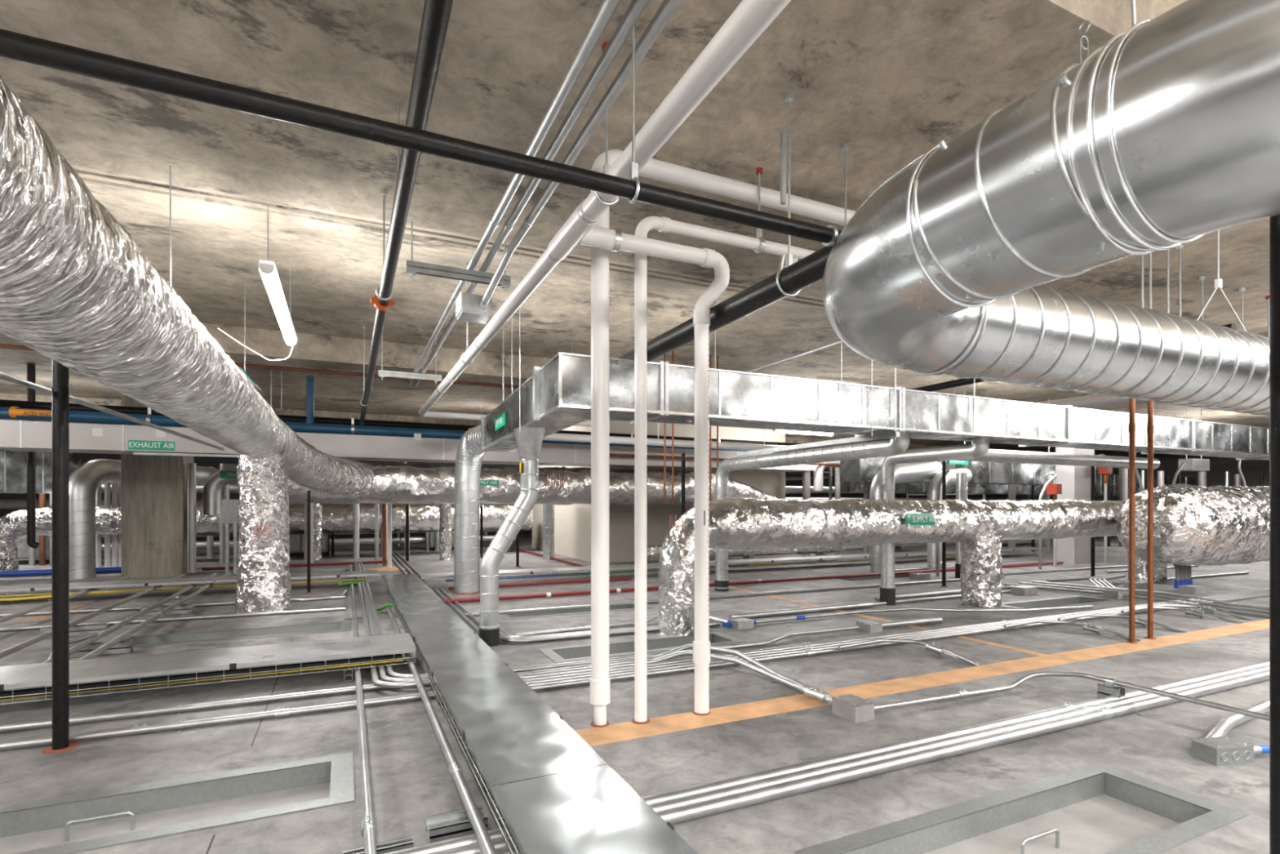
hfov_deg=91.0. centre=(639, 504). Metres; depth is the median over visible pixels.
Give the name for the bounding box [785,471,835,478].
pipe
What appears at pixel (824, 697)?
fitting
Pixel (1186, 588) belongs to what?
junction box
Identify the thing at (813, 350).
conduit
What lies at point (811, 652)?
conduit
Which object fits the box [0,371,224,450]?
conduit
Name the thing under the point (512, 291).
wire
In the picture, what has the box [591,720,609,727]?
pipe collar
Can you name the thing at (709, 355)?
copper pipe
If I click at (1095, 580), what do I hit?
conduit
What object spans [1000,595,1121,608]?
conduit
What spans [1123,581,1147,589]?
junction box
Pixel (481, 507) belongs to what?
pipe
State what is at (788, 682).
conduit
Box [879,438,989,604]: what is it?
spiral riser
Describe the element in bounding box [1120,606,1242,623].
conduit
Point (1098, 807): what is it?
floor hatch
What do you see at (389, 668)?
conduit
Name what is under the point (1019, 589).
junction box
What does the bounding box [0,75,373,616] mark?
duct
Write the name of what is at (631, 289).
wire
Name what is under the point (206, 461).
wall
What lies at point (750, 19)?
pipe
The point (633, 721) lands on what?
pipe collar
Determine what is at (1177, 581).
conduit
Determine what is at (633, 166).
hanger
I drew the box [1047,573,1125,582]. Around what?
conduit
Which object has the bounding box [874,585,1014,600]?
conduit
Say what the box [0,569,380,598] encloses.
cable tray
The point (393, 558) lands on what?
conduit
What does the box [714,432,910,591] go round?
branch
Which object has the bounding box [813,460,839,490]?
pipe
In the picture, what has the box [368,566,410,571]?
floor marking
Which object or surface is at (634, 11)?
conduit
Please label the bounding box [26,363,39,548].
pipe
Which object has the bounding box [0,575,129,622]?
conduit
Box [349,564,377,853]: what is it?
conduit
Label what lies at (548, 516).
spiral riser
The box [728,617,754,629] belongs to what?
junction box
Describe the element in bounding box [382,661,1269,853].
conduit
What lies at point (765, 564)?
cable
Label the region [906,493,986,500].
rack
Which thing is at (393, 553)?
conduit
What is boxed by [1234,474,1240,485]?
pipe
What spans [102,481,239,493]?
pipe
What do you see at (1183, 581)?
conduit
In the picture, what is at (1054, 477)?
conduit
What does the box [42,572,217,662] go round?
conduit
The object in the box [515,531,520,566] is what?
pipe
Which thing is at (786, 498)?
pipe
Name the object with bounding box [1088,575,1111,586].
conduit
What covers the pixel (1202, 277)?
rod
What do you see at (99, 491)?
pipe
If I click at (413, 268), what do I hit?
bar
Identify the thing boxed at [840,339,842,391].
wire
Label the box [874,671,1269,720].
conduit
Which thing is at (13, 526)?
duct
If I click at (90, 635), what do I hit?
conduit
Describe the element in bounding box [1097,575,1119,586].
conduit
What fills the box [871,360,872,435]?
wire
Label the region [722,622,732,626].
wrap
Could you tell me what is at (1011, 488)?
pipe
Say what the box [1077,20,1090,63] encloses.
chain
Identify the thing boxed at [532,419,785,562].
wall
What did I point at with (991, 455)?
pipe
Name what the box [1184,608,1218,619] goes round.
fitting
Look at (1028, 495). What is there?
rack
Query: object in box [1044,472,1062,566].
valve actuator
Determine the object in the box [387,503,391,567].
pipe
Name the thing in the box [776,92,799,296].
hanger
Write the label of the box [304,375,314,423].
pipe
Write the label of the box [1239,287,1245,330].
rod
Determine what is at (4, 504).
pipe
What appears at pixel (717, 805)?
conduit
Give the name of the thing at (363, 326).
hanger
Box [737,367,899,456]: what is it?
support strut
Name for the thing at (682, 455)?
pipe
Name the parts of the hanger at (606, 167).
rod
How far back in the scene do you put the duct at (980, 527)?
7.26 m
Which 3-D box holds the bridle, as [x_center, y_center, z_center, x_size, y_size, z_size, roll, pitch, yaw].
[3.802,-1.658,4.100,0.724,1.085,0.024,0,0,-25]
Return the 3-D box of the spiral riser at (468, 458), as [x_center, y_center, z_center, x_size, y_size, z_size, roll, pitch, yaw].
[-2.258,0.100,8.846,0.427,2.401,1.437,0,0,-35]
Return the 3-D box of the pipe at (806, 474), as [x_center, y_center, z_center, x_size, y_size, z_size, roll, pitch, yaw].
[4.103,0.100,15.505,0.190,2.400,0.187,0,0,-25]
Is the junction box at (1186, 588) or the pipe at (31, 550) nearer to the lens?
the junction box at (1186, 588)
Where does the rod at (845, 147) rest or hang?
hanging from the ceiling
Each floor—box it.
[0,527,1269,853]
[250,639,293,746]
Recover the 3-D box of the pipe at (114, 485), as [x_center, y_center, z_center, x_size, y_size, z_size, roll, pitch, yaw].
[-10.642,0.275,12.741,0.100,2.050,0.100,0,0,-25]
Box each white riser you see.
[577,226,729,713]
[590,149,855,724]
[634,216,815,721]
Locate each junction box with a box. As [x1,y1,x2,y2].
[456,290,492,324]
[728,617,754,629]
[831,693,875,723]
[855,620,882,632]
[909,572,930,580]
[1010,585,1036,595]
[1102,588,1128,599]
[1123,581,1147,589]
[1177,584,1205,594]
[1190,735,1255,765]
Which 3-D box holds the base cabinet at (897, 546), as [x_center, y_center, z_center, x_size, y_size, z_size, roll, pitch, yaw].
[6.998,0.900,18.064,1.000,0.800,0.520,0,0,-25]
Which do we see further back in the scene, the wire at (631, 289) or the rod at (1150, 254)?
the wire at (631, 289)
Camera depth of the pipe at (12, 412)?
10.72 m
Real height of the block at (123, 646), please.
0.102 m
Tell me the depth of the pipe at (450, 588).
10.08 m
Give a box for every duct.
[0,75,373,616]
[0,419,815,471]
[0,448,80,493]
[0,506,120,570]
[48,503,533,537]
[288,461,777,505]
[382,573,697,853]
[478,426,545,646]
[480,351,1269,460]
[646,545,846,564]
[657,497,1125,635]
[822,0,1279,416]
[840,377,1096,485]
[840,474,1195,495]
[1115,483,1269,565]
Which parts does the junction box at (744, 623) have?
lid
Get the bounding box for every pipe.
[0,28,841,246]
[0,343,519,388]
[0,399,817,448]
[0,406,804,451]
[0,499,499,509]
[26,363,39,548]
[28,546,35,565]
[39,493,45,565]
[49,493,52,564]
[52,359,69,749]
[95,483,102,567]
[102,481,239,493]
[102,530,497,538]
[102,534,515,551]
[104,481,111,567]
[111,482,118,567]
[118,482,120,566]
[201,560,387,570]
[202,467,237,514]
[206,466,213,558]
[219,463,229,563]
[222,463,237,469]
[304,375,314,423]
[304,502,313,563]
[305,490,311,593]
[326,533,328,555]
[330,533,335,556]
[353,503,359,558]
[359,0,453,425]
[374,503,378,564]
[380,503,387,556]
[382,503,386,565]
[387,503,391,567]
[404,504,405,555]
[405,504,408,560]
[417,0,791,426]
[425,532,428,552]
[434,503,439,551]
[443,561,1063,603]
[448,577,631,590]
[464,575,1004,616]
[468,422,792,452]
[480,506,482,557]
[509,546,586,566]
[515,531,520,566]
[608,453,839,466]
[617,244,833,361]
[663,353,666,502]
[671,351,673,502]
[680,453,684,515]
[709,355,711,501]
[716,355,718,468]
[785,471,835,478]
[785,485,1006,494]
[785,497,1101,501]
[802,471,810,556]
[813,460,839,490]
[823,466,1118,475]
[835,466,839,555]
[863,492,867,553]
[867,492,870,553]
[910,323,1236,391]
[940,461,947,586]
[950,448,1159,469]
[1008,484,1015,551]
[1031,484,1035,551]
[1034,394,1154,408]
[1040,484,1049,551]
[1089,466,1094,576]
[1106,474,1110,546]
[1118,467,1127,546]
[1125,398,1137,643]
[1140,470,1144,491]
[1144,400,1155,639]
[1157,471,1164,487]
[1178,471,1181,483]
[1197,471,1206,486]
[1225,471,1229,486]
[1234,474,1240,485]
[1260,473,1263,485]
[1269,214,1279,853]
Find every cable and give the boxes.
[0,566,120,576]
[0,578,366,597]
[0,586,173,600]
[0,652,401,692]
[0,653,402,694]
[0,656,403,699]
[0,658,403,701]
[1,577,365,595]
[10,577,366,595]
[337,581,365,586]
[377,603,394,611]
[445,572,590,582]
[558,564,748,576]
[729,554,955,567]
[782,555,927,564]
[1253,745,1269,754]
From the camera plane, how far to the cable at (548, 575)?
10.23 m
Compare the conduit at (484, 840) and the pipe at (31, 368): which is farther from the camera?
the pipe at (31, 368)
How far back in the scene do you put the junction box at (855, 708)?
3.79 m
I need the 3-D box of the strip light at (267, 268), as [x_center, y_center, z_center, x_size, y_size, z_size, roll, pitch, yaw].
[-3.524,-2.046,5.599,0.677,1.088,2.342,0,0,-25]
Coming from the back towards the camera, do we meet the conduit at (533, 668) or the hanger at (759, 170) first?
the conduit at (533, 668)
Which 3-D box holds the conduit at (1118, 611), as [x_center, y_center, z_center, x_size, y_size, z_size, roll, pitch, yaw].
[4.293,1.270,6.795,12.460,0.060,0.050,0,0,-25]
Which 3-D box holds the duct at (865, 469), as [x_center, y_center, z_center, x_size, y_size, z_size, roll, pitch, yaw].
[7.763,-1.530,14.310,7.800,2.120,0.569,0,0,-25]
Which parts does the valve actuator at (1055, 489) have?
stem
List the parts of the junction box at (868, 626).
lid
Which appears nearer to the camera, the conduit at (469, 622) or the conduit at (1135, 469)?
the conduit at (469, 622)
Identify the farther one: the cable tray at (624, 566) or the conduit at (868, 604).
the cable tray at (624, 566)
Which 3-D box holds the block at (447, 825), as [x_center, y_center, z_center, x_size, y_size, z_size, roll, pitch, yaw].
[-0.724,1.269,2.488,0.220,0.062,0.110,0,0,-25]
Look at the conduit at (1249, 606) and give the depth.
8.73 m
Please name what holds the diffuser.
attached to the strip light at (267, 268)
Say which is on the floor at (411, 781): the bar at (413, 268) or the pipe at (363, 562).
the pipe at (363, 562)
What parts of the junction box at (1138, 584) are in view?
lid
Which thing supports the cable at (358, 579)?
in the cable tray at (78, 585)
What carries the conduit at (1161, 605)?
on the floor at (411, 781)
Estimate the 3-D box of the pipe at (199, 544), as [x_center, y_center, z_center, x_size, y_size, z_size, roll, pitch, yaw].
[-11.365,1.020,15.658,16.700,0.180,0.180,0,0,-25]
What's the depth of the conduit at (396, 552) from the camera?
13.30 m
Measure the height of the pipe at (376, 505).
1.500 m
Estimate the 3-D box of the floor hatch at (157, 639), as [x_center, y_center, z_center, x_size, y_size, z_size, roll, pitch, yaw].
[-4.030,1.351,6.306,2.050,0.114,0.600,0,0,-25]
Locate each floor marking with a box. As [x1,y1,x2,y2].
[15,604,96,622]
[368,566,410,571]
[574,586,1269,746]
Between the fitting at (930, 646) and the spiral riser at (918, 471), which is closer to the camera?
the fitting at (930, 646)
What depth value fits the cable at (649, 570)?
10.96 m
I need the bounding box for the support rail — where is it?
[133,451,238,457]
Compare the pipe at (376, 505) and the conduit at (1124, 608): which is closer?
the conduit at (1124, 608)
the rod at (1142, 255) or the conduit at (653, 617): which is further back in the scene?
the conduit at (653, 617)
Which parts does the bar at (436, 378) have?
rod, rod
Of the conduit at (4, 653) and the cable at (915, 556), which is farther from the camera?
the cable at (915, 556)
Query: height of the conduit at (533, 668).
0.066 m
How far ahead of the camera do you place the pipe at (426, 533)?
16.99 m
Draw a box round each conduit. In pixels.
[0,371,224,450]
[0,573,185,658]
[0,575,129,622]
[0,595,345,617]
[0,606,345,631]
[0,684,387,732]
[0,690,439,751]
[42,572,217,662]
[47,632,97,659]
[78,572,231,659]
[186,462,189,573]
[189,462,195,573]
[299,589,346,601]
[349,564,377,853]
[354,561,435,688]
[357,561,431,682]
[360,561,431,678]
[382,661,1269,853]
[385,602,497,853]
[391,551,413,573]
[391,556,407,573]
[395,551,427,581]
[407,0,620,386]
[413,0,649,386]
[428,665,1269,853]
[430,643,809,688]
[431,649,805,693]
[432,588,1269,691]
[433,587,479,633]
[435,591,1269,700]
[436,593,1269,703]
[439,586,479,625]
[475,671,1269,853]
[481,0,681,305]
[499,620,714,637]
[499,621,717,638]
[499,622,719,642]
[511,625,859,672]
[515,613,728,635]
[523,590,1269,683]
[728,601,872,618]
[745,340,844,372]
[755,604,1093,623]
[837,638,981,665]
[871,589,1011,605]
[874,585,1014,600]
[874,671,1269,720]
[880,617,942,627]
[894,560,1053,571]
[935,469,950,576]
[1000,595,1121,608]
[1002,564,1127,574]
[1003,619,1141,641]
[1004,582,1269,617]
[1017,582,1269,613]
[1031,580,1269,609]
[1038,475,1057,568]
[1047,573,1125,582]
[1057,613,1186,632]
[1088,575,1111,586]
[1093,575,1115,586]
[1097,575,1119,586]
[1102,575,1124,587]
[1106,564,1199,573]
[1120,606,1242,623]
[1134,452,1144,491]
[1139,604,1253,620]
[1167,571,1248,580]
[1171,462,1185,484]
[1173,564,1181,588]
[1178,564,1185,585]
[1182,565,1188,584]
[1186,565,1192,584]
[1204,698,1269,737]
[1237,459,1245,485]
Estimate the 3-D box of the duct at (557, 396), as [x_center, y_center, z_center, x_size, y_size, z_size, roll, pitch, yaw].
[4.893,-0.910,9.280,13.935,0.440,3.883,0,0,-25]
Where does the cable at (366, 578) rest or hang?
in the cable tray at (78, 585)
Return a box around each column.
[120,393,193,577]
[1055,447,1094,564]
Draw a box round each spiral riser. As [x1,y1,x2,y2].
[69,458,217,578]
[452,424,487,594]
[542,503,555,559]
[869,461,942,573]
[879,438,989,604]
[927,467,972,569]
[955,472,967,577]
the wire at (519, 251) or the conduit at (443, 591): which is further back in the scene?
the conduit at (443, 591)
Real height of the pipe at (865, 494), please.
2.400 m
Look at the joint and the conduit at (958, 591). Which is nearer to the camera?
the joint
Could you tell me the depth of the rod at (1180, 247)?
5.35 m
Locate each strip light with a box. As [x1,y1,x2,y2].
[217,205,296,360]
[773,429,833,435]
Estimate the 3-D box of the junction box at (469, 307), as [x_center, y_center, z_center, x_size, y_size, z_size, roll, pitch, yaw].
[-1.384,-1.645,5.254,0.250,0.170,0.310,0,0,-25]
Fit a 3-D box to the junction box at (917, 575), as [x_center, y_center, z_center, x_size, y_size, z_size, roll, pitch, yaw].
[4.840,1.246,10.870,0.288,0.108,0.208,0,0,-25]
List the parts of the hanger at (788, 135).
strut rail, rod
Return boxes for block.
[40,622,108,638]
[69,639,133,657]
[140,603,194,616]
[342,835,413,853]
[343,667,352,681]
[344,617,368,622]
[426,805,488,843]
[1097,682,1125,697]
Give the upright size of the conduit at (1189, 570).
0.632 m
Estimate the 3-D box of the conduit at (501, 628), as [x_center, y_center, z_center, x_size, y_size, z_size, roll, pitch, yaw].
[-0.275,1.270,6.354,2.274,0.038,0.500,0,0,-10]
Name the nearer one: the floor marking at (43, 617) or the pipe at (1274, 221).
the pipe at (1274, 221)
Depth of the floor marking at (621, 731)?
4.55 m
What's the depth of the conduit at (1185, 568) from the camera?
9.80 m
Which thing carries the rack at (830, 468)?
on the floor at (411, 781)
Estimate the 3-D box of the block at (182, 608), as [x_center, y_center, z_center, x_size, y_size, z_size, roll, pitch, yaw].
[-5.581,1.249,7.435,0.500,0.102,0.080,0,0,-25]
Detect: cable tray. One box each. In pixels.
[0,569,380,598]
[0,632,416,704]
[417,546,1046,584]
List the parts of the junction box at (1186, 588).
lid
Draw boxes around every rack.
[397,462,406,551]
[785,466,831,499]
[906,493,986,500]
[1027,473,1111,538]
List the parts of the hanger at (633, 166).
rod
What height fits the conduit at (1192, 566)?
0.044 m
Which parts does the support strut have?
rod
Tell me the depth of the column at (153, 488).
11.18 m
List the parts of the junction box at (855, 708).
lid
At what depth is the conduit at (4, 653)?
6.30 m
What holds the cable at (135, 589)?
in the cable tray at (78, 585)
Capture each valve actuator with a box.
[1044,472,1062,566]
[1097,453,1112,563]
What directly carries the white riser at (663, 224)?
on the floor at (411, 781)
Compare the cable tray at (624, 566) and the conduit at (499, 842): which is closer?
the conduit at (499, 842)
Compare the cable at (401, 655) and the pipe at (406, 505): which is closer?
the cable at (401, 655)
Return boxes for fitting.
[804,685,831,704]
[924,641,958,658]
[1081,622,1116,636]
[1128,615,1162,628]
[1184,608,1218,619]
[1196,604,1230,616]
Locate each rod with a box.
[397,104,399,173]
[840,142,849,226]
[1141,254,1143,307]
[1149,253,1151,309]
[1166,249,1168,313]
[1176,244,1183,316]
[1199,275,1205,321]
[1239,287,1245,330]
[1265,295,1269,337]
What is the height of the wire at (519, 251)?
1.634 m
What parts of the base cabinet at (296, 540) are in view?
door, door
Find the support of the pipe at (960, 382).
hanging from the hanger
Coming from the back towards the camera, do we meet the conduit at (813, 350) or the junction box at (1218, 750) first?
the conduit at (813, 350)
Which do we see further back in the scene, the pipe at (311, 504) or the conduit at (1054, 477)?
the pipe at (311, 504)
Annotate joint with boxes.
[205,834,215,853]
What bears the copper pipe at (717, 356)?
hanging from the ceiling
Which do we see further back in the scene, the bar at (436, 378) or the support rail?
the support rail
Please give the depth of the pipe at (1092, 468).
11.21 m
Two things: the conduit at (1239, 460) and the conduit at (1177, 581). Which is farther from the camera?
the conduit at (1239, 460)
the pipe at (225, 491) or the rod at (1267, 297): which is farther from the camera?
the pipe at (225, 491)
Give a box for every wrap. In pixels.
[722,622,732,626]
[795,614,805,620]
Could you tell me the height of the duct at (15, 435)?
0.456 m
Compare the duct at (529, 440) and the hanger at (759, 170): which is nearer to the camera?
the hanger at (759, 170)
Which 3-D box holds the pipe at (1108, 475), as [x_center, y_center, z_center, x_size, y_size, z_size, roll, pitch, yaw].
[14.409,0.100,19.333,0.080,2.400,0.080,0,0,-25]
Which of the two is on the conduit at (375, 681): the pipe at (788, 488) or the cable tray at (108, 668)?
the cable tray at (108, 668)
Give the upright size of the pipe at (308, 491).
1.500 m
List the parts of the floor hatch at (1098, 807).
handle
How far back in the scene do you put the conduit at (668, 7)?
3.08 m
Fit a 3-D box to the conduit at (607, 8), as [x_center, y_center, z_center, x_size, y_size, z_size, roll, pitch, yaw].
[-1.330,-1.920,5.009,0.064,0.064,11.200,0,0,-25]
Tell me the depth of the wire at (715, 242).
5.18 m
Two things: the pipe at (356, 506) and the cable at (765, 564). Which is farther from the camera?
the pipe at (356, 506)
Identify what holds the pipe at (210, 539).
on the floor at (411, 781)
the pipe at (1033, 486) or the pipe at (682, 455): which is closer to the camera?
the pipe at (682, 455)
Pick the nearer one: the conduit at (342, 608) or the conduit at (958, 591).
the conduit at (342, 608)
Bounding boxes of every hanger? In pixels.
[360,325,366,405]
[376,188,391,300]
[460,261,474,364]
[593,42,619,205]
[627,25,639,204]
[753,167,765,253]
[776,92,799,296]
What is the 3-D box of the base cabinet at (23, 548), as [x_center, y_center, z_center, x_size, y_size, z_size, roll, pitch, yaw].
[-13.512,0.800,13.757,1.600,1.000,0.820,0,0,-25]
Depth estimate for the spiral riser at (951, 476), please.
12.42 m
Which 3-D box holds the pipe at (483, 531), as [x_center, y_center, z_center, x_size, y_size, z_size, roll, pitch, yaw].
[-11.365,0.750,15.658,16.700,0.140,0.140,0,0,-25]
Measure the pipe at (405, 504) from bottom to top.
1.500 m
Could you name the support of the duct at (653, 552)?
on the floor at (411, 781)
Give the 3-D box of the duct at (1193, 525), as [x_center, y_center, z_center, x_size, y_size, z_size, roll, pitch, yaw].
[9.163,0.305,9.553,5.302,1.183,1.173,0,0,-25]
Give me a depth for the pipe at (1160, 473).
20.75 m
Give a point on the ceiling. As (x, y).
(892, 80)
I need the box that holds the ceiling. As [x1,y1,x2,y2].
[0,0,1269,471]
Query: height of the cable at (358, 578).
0.022 m
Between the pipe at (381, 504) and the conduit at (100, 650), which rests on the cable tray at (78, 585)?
the conduit at (100, 650)
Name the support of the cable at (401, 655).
in the cable tray at (108, 668)
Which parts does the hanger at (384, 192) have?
rod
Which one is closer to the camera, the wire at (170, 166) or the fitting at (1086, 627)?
the wire at (170, 166)
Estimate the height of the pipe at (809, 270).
0.140 m
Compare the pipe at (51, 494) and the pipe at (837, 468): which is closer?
the pipe at (51, 494)
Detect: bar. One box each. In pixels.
[377,327,441,383]
[406,222,510,292]
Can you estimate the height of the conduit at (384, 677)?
0.040 m
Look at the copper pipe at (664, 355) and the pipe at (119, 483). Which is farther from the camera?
the pipe at (119, 483)
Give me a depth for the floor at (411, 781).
3.94 m
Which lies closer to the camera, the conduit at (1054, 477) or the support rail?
the support rail
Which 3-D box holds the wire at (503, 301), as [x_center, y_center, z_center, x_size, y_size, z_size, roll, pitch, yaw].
[-1.744,-1.958,8.017,0.008,1.264,0.008,0,0,-25]
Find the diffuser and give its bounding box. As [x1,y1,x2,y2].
[259,264,296,345]
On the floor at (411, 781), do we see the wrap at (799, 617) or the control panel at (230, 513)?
the control panel at (230, 513)
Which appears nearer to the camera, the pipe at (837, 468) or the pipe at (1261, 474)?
the pipe at (837, 468)
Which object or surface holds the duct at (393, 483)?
attached to the duct at (77, 291)
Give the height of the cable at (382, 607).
0.159 m
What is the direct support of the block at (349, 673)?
on the floor at (411, 781)
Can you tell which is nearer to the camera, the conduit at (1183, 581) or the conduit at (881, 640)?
the conduit at (881, 640)
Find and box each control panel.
[222,499,239,573]
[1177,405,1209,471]
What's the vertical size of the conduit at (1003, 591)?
0.040 m
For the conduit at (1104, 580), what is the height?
0.125 m
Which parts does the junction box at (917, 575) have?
lid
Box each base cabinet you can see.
[17,535,49,564]
[289,533,328,556]
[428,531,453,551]
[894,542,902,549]
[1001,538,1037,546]
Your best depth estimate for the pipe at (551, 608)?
8.77 m
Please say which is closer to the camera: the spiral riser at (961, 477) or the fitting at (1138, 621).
the fitting at (1138, 621)
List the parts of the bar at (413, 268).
rod, nut plate, nut plate, rod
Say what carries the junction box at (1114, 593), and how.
on the floor at (411, 781)
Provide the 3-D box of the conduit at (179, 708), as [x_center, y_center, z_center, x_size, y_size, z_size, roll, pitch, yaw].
[-4.104,1.276,3.339,6.400,0.049,0.074,0,0,-25]
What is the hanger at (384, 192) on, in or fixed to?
hanging from the ceiling
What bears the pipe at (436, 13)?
hanging from the hanger at (384, 192)
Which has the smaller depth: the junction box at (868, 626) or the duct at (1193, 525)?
the junction box at (868, 626)
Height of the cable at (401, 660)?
0.026 m
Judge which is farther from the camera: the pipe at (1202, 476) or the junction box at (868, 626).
the pipe at (1202, 476)
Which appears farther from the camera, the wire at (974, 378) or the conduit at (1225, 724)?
the wire at (974, 378)
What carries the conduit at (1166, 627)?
on the floor at (411, 781)
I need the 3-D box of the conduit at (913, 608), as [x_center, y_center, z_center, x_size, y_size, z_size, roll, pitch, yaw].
[3.358,1.245,7.359,4.611,0.090,0.472,0,0,-11]
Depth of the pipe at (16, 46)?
2.06 m
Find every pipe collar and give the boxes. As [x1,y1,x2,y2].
[40,742,79,753]
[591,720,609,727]
[631,718,649,724]
[693,710,711,715]
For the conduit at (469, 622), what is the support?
on the floor at (411, 781)
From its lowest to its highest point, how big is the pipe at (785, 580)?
0.068 m
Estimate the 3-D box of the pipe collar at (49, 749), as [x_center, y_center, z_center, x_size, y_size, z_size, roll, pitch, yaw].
[-3.088,1.298,3.351,0.150,0.004,0.148,0,0,-25]
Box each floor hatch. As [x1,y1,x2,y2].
[0,751,354,853]
[123,620,351,647]
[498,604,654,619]
[537,631,746,662]
[795,762,1248,853]
[830,573,909,582]
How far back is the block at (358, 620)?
6.91 m
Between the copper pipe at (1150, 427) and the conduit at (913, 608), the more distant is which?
the conduit at (913, 608)
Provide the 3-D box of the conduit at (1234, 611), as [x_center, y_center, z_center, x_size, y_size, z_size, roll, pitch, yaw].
[6.910,1.262,7.876,0.240,0.068,4.803,0,0,-25]
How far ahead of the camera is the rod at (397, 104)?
3.46 m
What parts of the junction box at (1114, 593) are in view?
lid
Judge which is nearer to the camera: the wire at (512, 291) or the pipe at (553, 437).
the wire at (512, 291)
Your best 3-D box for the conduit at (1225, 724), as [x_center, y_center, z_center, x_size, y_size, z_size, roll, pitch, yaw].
[3.585,1.250,3.709,1.498,0.060,0.113,0,0,-33]
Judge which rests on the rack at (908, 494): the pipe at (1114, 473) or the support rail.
the pipe at (1114, 473)
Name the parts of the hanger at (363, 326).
rod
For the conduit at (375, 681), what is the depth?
4.38 m
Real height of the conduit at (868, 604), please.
0.068 m
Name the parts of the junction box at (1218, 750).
lid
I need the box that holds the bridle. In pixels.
[1196,230,1247,332]
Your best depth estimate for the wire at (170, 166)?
4.09 m
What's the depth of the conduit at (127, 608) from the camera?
7.65 m
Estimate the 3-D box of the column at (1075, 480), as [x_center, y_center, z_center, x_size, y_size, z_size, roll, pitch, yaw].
[9.719,-0.450,14.050,0.728,3.500,0.400,0,0,-25]
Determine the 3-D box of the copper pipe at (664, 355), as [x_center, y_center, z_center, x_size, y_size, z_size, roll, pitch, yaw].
[0.417,-1.305,10.576,0.032,2.570,0.030,0,0,-25]
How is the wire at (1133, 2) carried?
hanging from the ceiling
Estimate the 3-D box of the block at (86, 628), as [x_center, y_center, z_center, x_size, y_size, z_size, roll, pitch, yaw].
[-5.585,1.249,6.218,0.500,0.102,0.080,0,0,-25]
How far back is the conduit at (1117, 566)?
12.13 m
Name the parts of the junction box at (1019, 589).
lid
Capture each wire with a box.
[169,165,171,285]
[244,282,244,370]
[271,369,271,407]
[502,301,503,399]
[511,291,512,392]
[519,250,520,431]
[571,288,631,353]
[715,242,715,368]
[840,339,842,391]
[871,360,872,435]
[973,377,974,409]
[1131,0,1136,29]
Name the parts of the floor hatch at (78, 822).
handle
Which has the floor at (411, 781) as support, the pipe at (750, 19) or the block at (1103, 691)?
the block at (1103, 691)
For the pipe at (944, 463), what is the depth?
9.90 m
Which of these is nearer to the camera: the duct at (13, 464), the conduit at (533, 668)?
the conduit at (533, 668)
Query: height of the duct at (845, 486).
0.650 m
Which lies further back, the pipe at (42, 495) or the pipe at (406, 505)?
the pipe at (406, 505)
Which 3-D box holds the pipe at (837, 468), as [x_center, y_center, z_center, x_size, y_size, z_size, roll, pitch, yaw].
[5.005,0.100,15.927,0.133,2.400,0.131,0,0,-25]
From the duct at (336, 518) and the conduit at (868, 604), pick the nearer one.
the conduit at (868, 604)
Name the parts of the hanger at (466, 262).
rod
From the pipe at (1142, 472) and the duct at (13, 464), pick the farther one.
the pipe at (1142, 472)
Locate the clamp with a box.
[1105,676,1117,687]
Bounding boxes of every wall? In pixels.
[0,453,927,517]
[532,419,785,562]
[946,454,1269,501]
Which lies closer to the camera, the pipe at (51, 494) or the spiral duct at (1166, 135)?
the spiral duct at (1166, 135)
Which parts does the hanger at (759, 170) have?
rod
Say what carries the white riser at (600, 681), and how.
on the floor at (411, 781)
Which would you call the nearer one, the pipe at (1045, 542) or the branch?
the branch
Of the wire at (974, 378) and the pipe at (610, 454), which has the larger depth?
the pipe at (610, 454)
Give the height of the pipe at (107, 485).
2.050 m
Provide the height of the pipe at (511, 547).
0.060 m
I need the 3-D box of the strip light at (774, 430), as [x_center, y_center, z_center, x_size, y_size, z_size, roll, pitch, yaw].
[3.671,-1.884,14.087,1.612,0.632,0.104,0,0,-25]
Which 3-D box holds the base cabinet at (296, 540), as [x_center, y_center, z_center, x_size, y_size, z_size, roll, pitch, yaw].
[-8.537,0.850,15.867,1.200,0.900,0.620,0,0,-25]
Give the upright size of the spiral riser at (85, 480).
2.132 m
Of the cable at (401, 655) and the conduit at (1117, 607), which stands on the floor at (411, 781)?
the conduit at (1117, 607)
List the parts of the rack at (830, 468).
post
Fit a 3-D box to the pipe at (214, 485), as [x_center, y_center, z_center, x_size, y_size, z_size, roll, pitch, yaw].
[-6.868,-0.255,12.894,3.500,0.910,0.321,0,0,-25]
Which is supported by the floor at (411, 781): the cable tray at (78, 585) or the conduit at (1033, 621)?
the conduit at (1033, 621)

